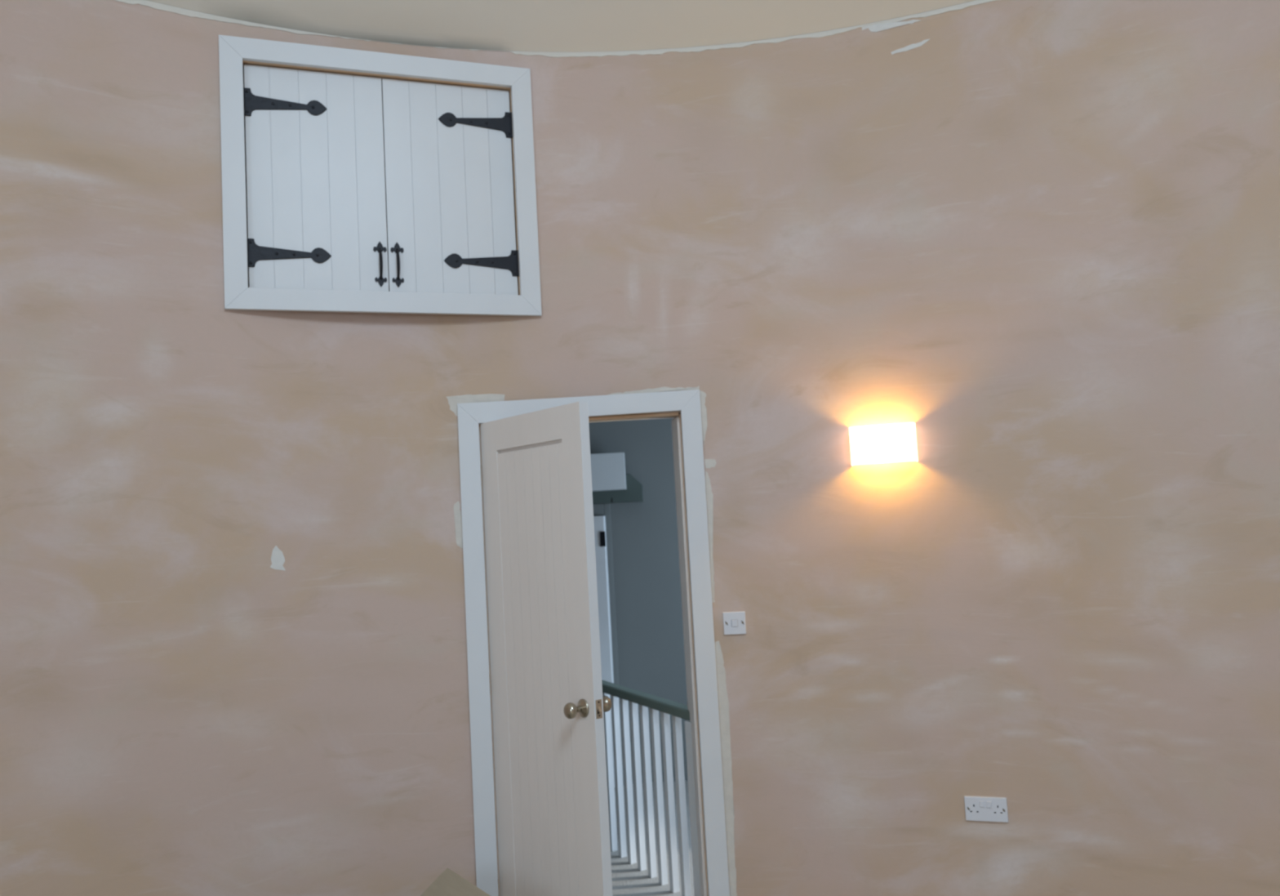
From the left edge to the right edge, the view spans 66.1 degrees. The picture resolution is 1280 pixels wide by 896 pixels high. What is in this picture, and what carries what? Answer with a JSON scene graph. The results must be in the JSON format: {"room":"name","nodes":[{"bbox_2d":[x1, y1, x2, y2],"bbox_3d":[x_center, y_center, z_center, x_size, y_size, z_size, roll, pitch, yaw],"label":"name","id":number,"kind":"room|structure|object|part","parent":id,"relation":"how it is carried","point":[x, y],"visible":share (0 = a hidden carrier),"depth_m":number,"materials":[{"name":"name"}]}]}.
{"room":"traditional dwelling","nodes":[
{"label":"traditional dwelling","id":0,"kind":"room"},
{"bbox_2d":[115,0,996,57],"bbox_3d":[-0.018,-2.949,0.989,6.354,2.271,6.355,-5,-5,21],"label":"ceiling","id":1,"kind":"structure","parent":0,"point":[547,28],"depth_m":3.84,"materials":[{"name":"beige paint"}]},
{"bbox_2d":[588,417,688,783],"bbox_3d":[-0.231,0.825,6.131,3.450,2.750,0.150,-3,-4,0],"label":"wall","id":2,"kind":"structure","parent":0,"point":[651,651],"depth_m":6.06,"materials":[{"name":"paint"}]},
{"bbox_2d":[592,502,624,786],"bbox_3d":[-0.560,1.213,6.042,0.845,1.700,0.168,-3,-4,4],"label":"door","id":3,"kind":"structure","parent":2,"relation":"in","point":[602,528],"depth_m":5.98,"materials":[{"name":"paint"}]},
{"bbox_2d":[592,473,643,503],"bbox_3d":[-0.360,0.263,6.048,0.753,0.170,0.103,-3,-4,0],"label":"beam","id":4,"kind":"structure","parent":2,"relation":"attached to","point":[633,492],"depth_m":6.00,"materials":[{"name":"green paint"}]},
{"bbox_2d":[590,452,626,491],"bbox_3d":[-0.220,0.147,5.937,0.264,0.220,0.140,-3,-4,0],"label":"box","id":5,"kind":"object","parent":4,"relation":"attached to","point":[607,469],"visible":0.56,"depth_m":5.87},
{"bbox_2d":[0,0,1279,895],"bbox_3d":[0.136,-0.134,0.773,6.676,3.500,6.676,-5,-5,27],"label":"wall","id":6,"kind":"structure","parent":0,"point":[1041,238],"depth_m":3.53,"materials":[{"name":"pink paint"}]},
{"bbox_2d":[218,34,542,315],"bbox_3d":[-0.994,-0.987,3.817,1.143,0.997,0.278,-2,-5,-20],"label":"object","id":7,"kind":"object","parent":6,"relation":"attached to","point":[353,180],"visible":1,"depth_m":3.70,"materials":[{"name":"white paint"}]},
{"bbox_3d":[-1.451,-0.986,3.514,0.078,0.996,0.020,-2,-5,-20],"label":"architrave","id":8,"kind":"part","parent":7,"relation":"part of","materials":[{"name":"white paint"}]},
{"bbox_3d":[-1.196,-0.987,3.649,0.486,0.835,0.020,-2,-5,-20],"label":"hatch door","id":9,"kind":"part","parent":7,"relation":"part of","materials":[{"name":"white paint"}]},
{"bbox_3d":[-0.975,-1.456,3.731,1.142,0.078,0.020,-2,-5,-20],"label":"architrave","id":10,"kind":"part","parent":7,"relation":"part of","materials":[{"name":"white paint"}]},
{"bbox_3d":[-0.967,-0.690,3.672,0.049,0.174,0.036,-2,-5,-20],"label":"pull handle","id":11,"kind":"part","parent":7,"relation":"part of","materials":[{"name":"black metal"}]},
{"bbox_3d":[-0.925,-0.541,3.660,1.142,0.078,0.020,-2,-5,-20],"label":"architrave","id":12,"kind":"part","parent":7,"relation":"part of","materials":[{"name":"white paint"}]},
{"bbox_3d":[-0.908,-0.692,3.694,0.049,0.174,0.036,-2,-5,-20],"label":"pull handle","id":13,"kind":"part","parent":7,"relation":"part of","materials":[{"name":"black metal"}]},
{"bbox_3d":[-0.734,-0.999,3.817,0.490,0.835,0.020,-2,-5,-20],"label":"hatch door","id":14,"kind":"part","parent":7,"relation":"part of","materials":[{"name":"white paint"}]},
{"bbox_3d":[-0.450,-1.012,3.878,0.078,0.996,0.020,-2,-5,-20],"label":"architrave","id":15,"kind":"part","parent":7,"relation":"part of","materials":[{"name":"white paint"}]},
{"bbox_2d":[457,389,729,895],"bbox_3d":[-0.160,0.815,3.593,0.938,2.075,0.809,-3,-4,-7],"label":"door","id":16,"kind":"structure","parent":6,"relation":"in","point":[537,703],"depth_m":3.56,"materials":[{"name":"white paint"}]},
{"bbox_3d":[-0.602,0.855,3.680,0.078,2.057,0.020,-3,-4,-7],"label":"architrave","id":17,"kind":"part","parent":16,"relation":"part of","materials":[{"name":"white paint"}]},
{"bbox_3d":[-0.342,0.818,3.454,0.032,1.676,0.436,0,-6,-39],"label":"boarded panel","id":18,"kind":"part","parent":16,"relation":"part of","materials":[{"name":"paint"}]},
{"bbox_3d":[-0.217,0.854,3.206,0.059,0.053,0.053,0,-6,-39],"label":"knob","id":19,"kind":"part","parent":16,"relation":"part of","materials":[{"name":"gold metal"}]},
{"bbox_3d":[-0.230,-0.159,3.808,0.937,0.096,0.020,-3,-4,-7],"label":"architrave","id":20,"kind":"part","parent":16,"relation":"part of","materials":[{"name":"white paint"}]},
{"bbox_3d":[-0.133,0.848,3.197,0.024,0.060,0.002,0,-6,-39],"label":"latch plate","id":21,"kind":"part","parent":16,"relation":"part of","materials":[{"name":"metal"}]},
{"bbox_3d":[-0.125,0.855,3.281,0.059,0.053,0.053,0,-6,-39],"label":"knob","id":22,"kind":"part","parent":16,"relation":"part of","materials":[{"name":"gold metal"}]},
{"bbox_3d":[0.250,0.807,3.783,0.078,2.074,0.020,-3,-4,-7],"label":"architrave","id":23,"kind":"part","parent":16,"relation":"part of","materials":[{"name":"white paint"}]},
{"bbox_2d":[722,610,746,634],"bbox_3d":[0.365,0.675,3.796,0.086,0.086,0.018,-3,-4,3],"label":"light switch","id":24,"kind":"object","parent":6,"relation":"attached to","point":[734,622],"visible":1,"depth_m":3.79,"materials":[{"name":"white plastic"}]},
{"bbox_2d":[848,422,918,466],"bbox_3d":[0.918,-0.013,3.718,0.244,0.144,0.091,-4,-5,15],"label":"wall light","id":25,"kind":"object","parent":6,"relation":"attached to","point":[896,442],"visible":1,"depth_m":3.67,"materials":[{"name":"white glass"}]},
{"bbox_2d":[964,795,1008,822],"bbox_3d":[1.254,1.308,3.568,0.146,0.086,0.019,-5,-5,20],"label":"power socket","id":26,"kind":"object","parent":6,"relation":"attached to","point":[982,808],"visible":1,"depth_m":3.56,"materials":[{"name":"white plastic"}]},
{"bbox_2d":[610,780,694,895],"bbox_3d":[-0.166,2.005,4.538,3.450,0.150,2.845,-3,-4,0],"label":"floor","id":27,"kind":"structure","parent":0,"point":[628,879],"depth_m":4.46,"materials":[{"name":"grey carpet"}]},
{"bbox_2d":[601,679,701,895],"bbox_3d":[-0.139,1.544,4.771,0.075,0.800,1.880,-1,-5,-26],"label":"balustrade","id":28,"kind":"object","parent":27,"relation":"on","point":[677,710],"visible":0.41,"depth_m":4.37,"materials":[{"name":"white paint"}]},
{"bbox_3d":[-0.160,1.167,4.800,0.060,0.043,1.880,-1,-5,-26],"label":"handrail","id":29,"kind":"part","parent":28,"relation":"part of","materials":[{"name":"green paint"}]},
{"bbox_3d":[0.250,1.482,3.959,0.075,0.757,0.075,-1,-5,-26],"label":"newel post","id":30,"kind":"part","parent":28,"relation":"part of","materials":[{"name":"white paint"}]},
{"bbox_3d":[0.234,1.683,0.633,6.577,0.150,6.577,-3,-4,0],"label":"floor","id":31,"kind":"structure","parent":0,"visible":0},
{"bbox_2d":[420,867,489,895],"bbox_3d":[-0.857,1.611,2.858,0.851,0.452,0.771,0,-5,-34],"label":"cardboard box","id":32,"kind":"object","parent":31,"relation":"on","point":[448,882],"visible":1,"depth_m":3.19,"materials":[{"name":"beige cardboard"}]}
]}

